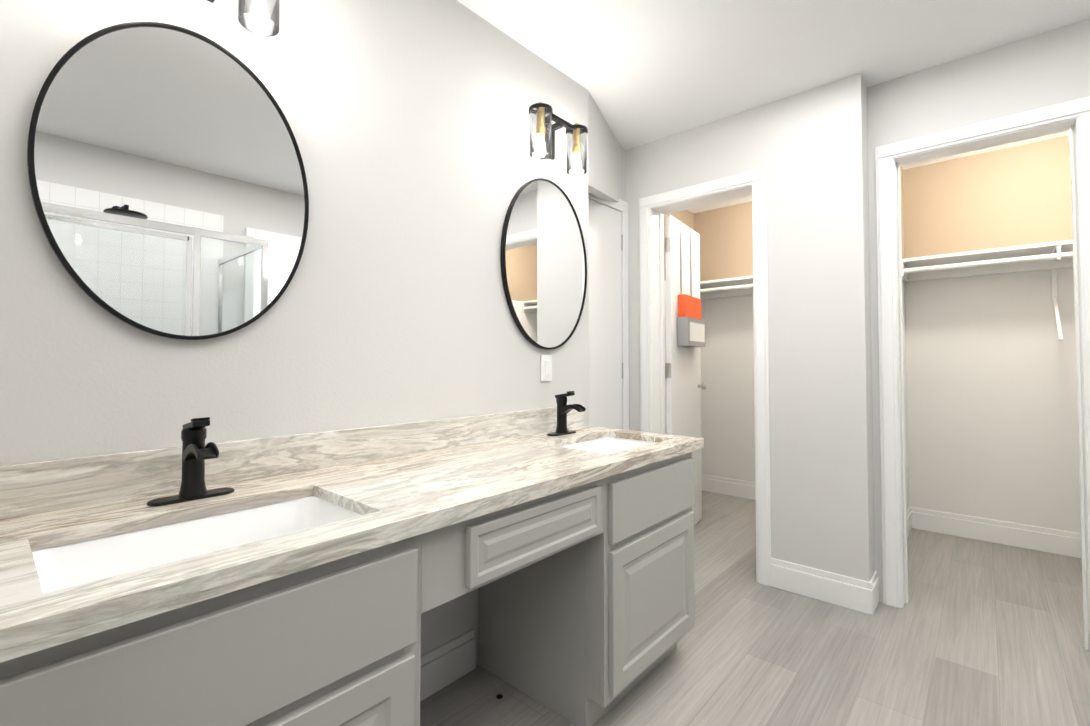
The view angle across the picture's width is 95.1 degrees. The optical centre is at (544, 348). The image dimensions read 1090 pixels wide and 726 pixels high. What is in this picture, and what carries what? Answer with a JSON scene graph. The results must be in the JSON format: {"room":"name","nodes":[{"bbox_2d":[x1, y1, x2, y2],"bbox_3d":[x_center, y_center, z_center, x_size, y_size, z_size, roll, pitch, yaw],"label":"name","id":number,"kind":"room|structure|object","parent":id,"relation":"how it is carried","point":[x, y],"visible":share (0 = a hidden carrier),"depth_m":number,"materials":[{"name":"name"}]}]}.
{"room":"bathroom","nodes":[
{"label":"bathroom","id":0,"kind":"room"},
{"bbox_2d":[0,0,588,665],"bbox_3d":[-1.121,-0.072,1.065,0.235,2.440,3.750,-1,-2,41],"label":"wall","id":1,"kind":"structure","parent":0,"point":[408,120],"depth_m":1.49,"materials":[{"name":"white paint"}]},
{"bbox_2d":[27,21,308,339],"bbox_3d":[-0.844,-0.389,1.190,0.020,0.738,0.544,-1,-2,41],"label":"mirror","id":2,"kind":"object","parent":1,"relation":"attached to","point":[168,181],"visible":0.98,"depth_m":1.15,"materials":[{"name":"black mirror"}]},
{"bbox_2d":[207,0,279,36],"bbox_3d":[-0.805,-0.921,1.169,0.126,0.218,0.339,-1,-2,41],"label":"sconce","id":3,"kind":"object","parent":1,"relation":"attached to","point":[260,17],"visible":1,"depth_m":1.24,"materials":[{"name":"black"}]},
{"bbox_2d":[501,178,586,349],"bbox_3d":[0.013,-0.363,2.157,0.020,0.738,0.544,-1,-2,41],"label":"mirror","id":4,"kind":"object","parent":1,"relation":"attached to","point":[543,264],"visible":1,"depth_m":2.13,"materials":[{"name":"black mirror"}]},
{"bbox_2d":[541,354,551,380],"bbox_3d":[0.009,0.084,2.149,0.013,0.115,0.070,-1,-2,41],"label":"outlet","id":5,"kind":"object","parent":1,"relation":"attached to","point":[546,367],"visible":1,"depth_m":2.14,"materials":[{"name":"white plastic"}]},
{"bbox_2d":[529,102,587,175],"bbox_3d":[0.051,-0.895,2.137,0.126,0.218,0.339,-1,-2,41],"label":"sconce","id":6,"kind":"object","parent":1,"relation":"attached to","point":[543,128],"visible":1,"depth_m":2.11,"materials":[{"name":"black"}]},
{"bbox_2d":[588,91,625,211],"bbox_3d":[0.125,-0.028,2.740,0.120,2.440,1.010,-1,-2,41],"label":"wall","id":7,"kind":"structure","parent":0,"point":[623,174],"depth_m":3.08,"materials":[{"name":"white paint"}]},
{"bbox_2d":[588,199,622,428],"bbox_3d":[0.270,0.175,2.792,0.016,2.022,0.608,-1,-2,41],"label":"door","id":8,"kind":"structure","parent":7,"relation":"in","point":[605,242],"depth_m":2.89,"materials":[{"name":"white wood"}]},
{"bbox_2d":[588,192,628,429],"bbox_3d":[0.277,0.141,2.801,0.016,2.105,0.706,-1,-2,41],"label":"door frame","id":9,"kind":"structure","parent":7,"relation":"attached to","point":[621,206],"depth_m":3.04,"materials":[{"name":"white wood"}]},
{"bbox_2d":[664,210,693,433],"bbox_3d":[0.771,0.002,3.870,0.120,2.440,1.540,-1,-2,41],"label":"wall","id":10,"kind":"structure","parent":0,"point":[686,217],"depth_m":4.15,"materials":[{"name":"paint"}]},
{"bbox_2d":[626,73,874,581],"bbox_3d":[0.883,-0.025,2.850,1.640,2.440,0.160,-1,-2,41],"label":"wall","id":11,"kind":"structure","parent":0,"point":[808,149],"depth_m":2.40,"materials":[{"name":"white paint"}]},
{"bbox_2d":[665,215,706,524],"bbox_3d":[0.927,0.188,3.309,0.105,2.020,0.588,-1,-2,41],"label":"closet door leaf","id":12,"kind":"structure","parent":11,"relation":"in","point":[684,385],"depth_m":3.24,"materials":[{"name":"white wood"}]},
{"bbox_2d":[677,220,704,346],"bbox_3d":[0.951,-0.420,3.296,0.116,0.814,0.360,-1,-2,35],"label":"organizer","id":13,"kind":"object","parent":12,"relation":"hanging from","point":[690,328],"visible":0.85,"depth_m":3.20,"materials":[{"name":"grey fabric"}]},
{"bbox_2d":[639,167,770,585],"bbox_3d":[0.904,0.139,2.816,0.740,2.110,0.182,-1,-2,41],"label":"trim","id":14,"kind":"structure","parent":11,"relation":"attached to","point":[654,209],"depth_m":2.75,"materials":[{"name":"white wood"}]},
{"bbox_2d":[771,558,878,614],"bbox_3d":[1.291,1.112,2.345,0.429,0.140,0.017,-1,-2,41],"label":"baseboard","id":15,"kind":"structure","parent":11,"relation":"attached to","point":[855,594],"depth_m":2.32,"materials":[{"name":"white wood"}]},
{"bbox_2d":[420,491,1089,725],"bbox_3d":[0.499,1.174,1.101,3.600,0.050,6.300,-1,-2,41],"label":"floor","id":16,"kind":"structure","parent":0,"point":[972,632],"depth_m":1.90,"materials":[{"name":"wood"}]},
{"bbox_2d":[0,440,703,725],"bbox_3d":[-0.233,0.760,1.427,0.582,0.795,1.898,-1,-2,41],"label":"bathroom vanity","id":17,"kind":"object","parent":16,"relation":"on","point":[306,579],"depth_m":0.94,"materials":[{"name":"grey wood"}]},
{"bbox_2d":[0,424,703,639],"bbox_3d":[-0.229,0.357,1.434,0.592,0.038,1.898,-1,-2,41],"label":"countertop","id":18,"kind":"structure","parent":17,"relation":"on","point":[69,561],"depth_m":1.03,"materials":[{"name":"beige stone"}]},
{"bbox_2d":[147,417,233,505],"bbox_3d":[-0.743,0.238,1.070,0.138,0.179,0.160,-1,-2,41],"label":"faucet","id":19,"kind":"object","parent":18,"relation":"on","point":[196,452],"visible":1,"depth_m":1.08,"materials":[{"name":"black metal"}]},
{"bbox_2d":[547,391,585,435],"bbox_3d":[0.101,0.264,2.038,0.138,0.179,0.160,-1,-2,41],"label":"faucet","id":20,"kind":"object","parent":18,"relation":"on","point":[563,408],"visible":1,"depth_m":2.04,"materials":[{"name":"black metal"}]},
{"bbox_2d":[420,629,475,701],"bbox_3d":[-0.456,1.092,1.597,0.014,0.140,0.600,-1,-2,41],"label":"baseboard","id":21,"kind":"structure","parent":16,"relation":"on","point":[447,663],"depth_m":1.72,"materials":[{"name":"white wood"}]},
{"bbox_2d":[457,0,1089,212],"bbox_3d":[0.499,-1.315,1.167,3.600,0.050,6.300,-1,-2,41],"label":"ceiling","id":22,"kind":"structure","parent":0,"point":[642,72],"depth_m":2.07,"materials":[{"name":"white paint"}]},
{"bbox_2d":[694,135,1080,532],"bbox_3d":[2.445,-0.008,3.497,3.120,2.440,0.120,-1,-2,41],"label":"wall","id":23,"kind":"structure","parent":0,"point":[992,414],"depth_m":3.17,"materials":[{"name":"paint"}]},
{"bbox_2d":[700,276,752,298],"bbox_3d":[1.743,-0.498,3.849,1.376,0.110,0.300,-1,-2,41],"label":"closet shelf","id":24,"kind":"object","parent":23,"relation":"attached to","point":[728,287],"depth_m":4.07,"materials":[{"name":"white wood"}]},
{"bbox_2d":[702,474,754,499],"bbox_3d":[1.839,1.154,3.913,1.320,0.140,0.014,-1,-2,41],"label":"baseboard","id":25,"kind":"structure","parent":23,"relation":"attached to","point":[720,485],"depth_m":4.17,"materials":[{"name":"white wood"}]},
{"bbox_2d":[902,240,1072,340],"bbox_3d":[2.873,-0.310,2.843,1.356,0.540,0.300,-1,-2,41],"label":"closet shelf","id":26,"kind":"object","parent":23,"relation":"attached to","point":[1053,256],"visible":0.96,"depth_m":2.98,"materials":[{"name":"white wood"}]},
{"bbox_2d":[914,507,1081,558],"bbox_3d":[2.969,1.127,2.913,1.360,0.140,0.014,-1,-2,41],"label":"baseboard","id":27,"kind":"structure","parent":23,"relation":"attached to","point":[1059,542],"depth_m":3.06,"materials":[{"name":"white wood"}]},
{"bbox_2d":[900,167,908,509],"bbox_3d":[1.955,-0.023,2.929,0.140,2.440,1.380,-1,-2,41],"label":"wall","id":28,"kind":"structure","parent":0,"point":[904,346],"depth_m":3.34,"materials":[{"name":"paint"}]},
{"bbox_2d":[907,507,913,537],"bbox_3d":[2.043,1.126,2.881,0.014,0.140,1.230,-1,-2,41],"label":"baseboard","id":29,"kind":"structure","parent":28,"relation":"attached to","point":[910,512],"depth_m":3.29,"materials":[{"name":"white wood"}]},
{"bbox_2d":[867,18,1089,601],"bbox_3d":[2.204,-0.051,1.868,1.640,2.440,0.120,-1,-2,41],"label":"wall","id":30,"kind":"structure","parent":0,"point":[1047,68],"depth_m":2.16,"materials":[{"name":"white paint"}]},
{"bbox_2d":[875,96,1089,651],"bbox_3d":[1.881,0.109,2.140,0.730,2.135,0.142,-1,-2,41],"label":"trim","id":31,"kind":"structure","parent":30,"relation":"attached to","point":[1072,117],"depth_m":2.27,"materials":[{"name":"white wood"}]}
]}

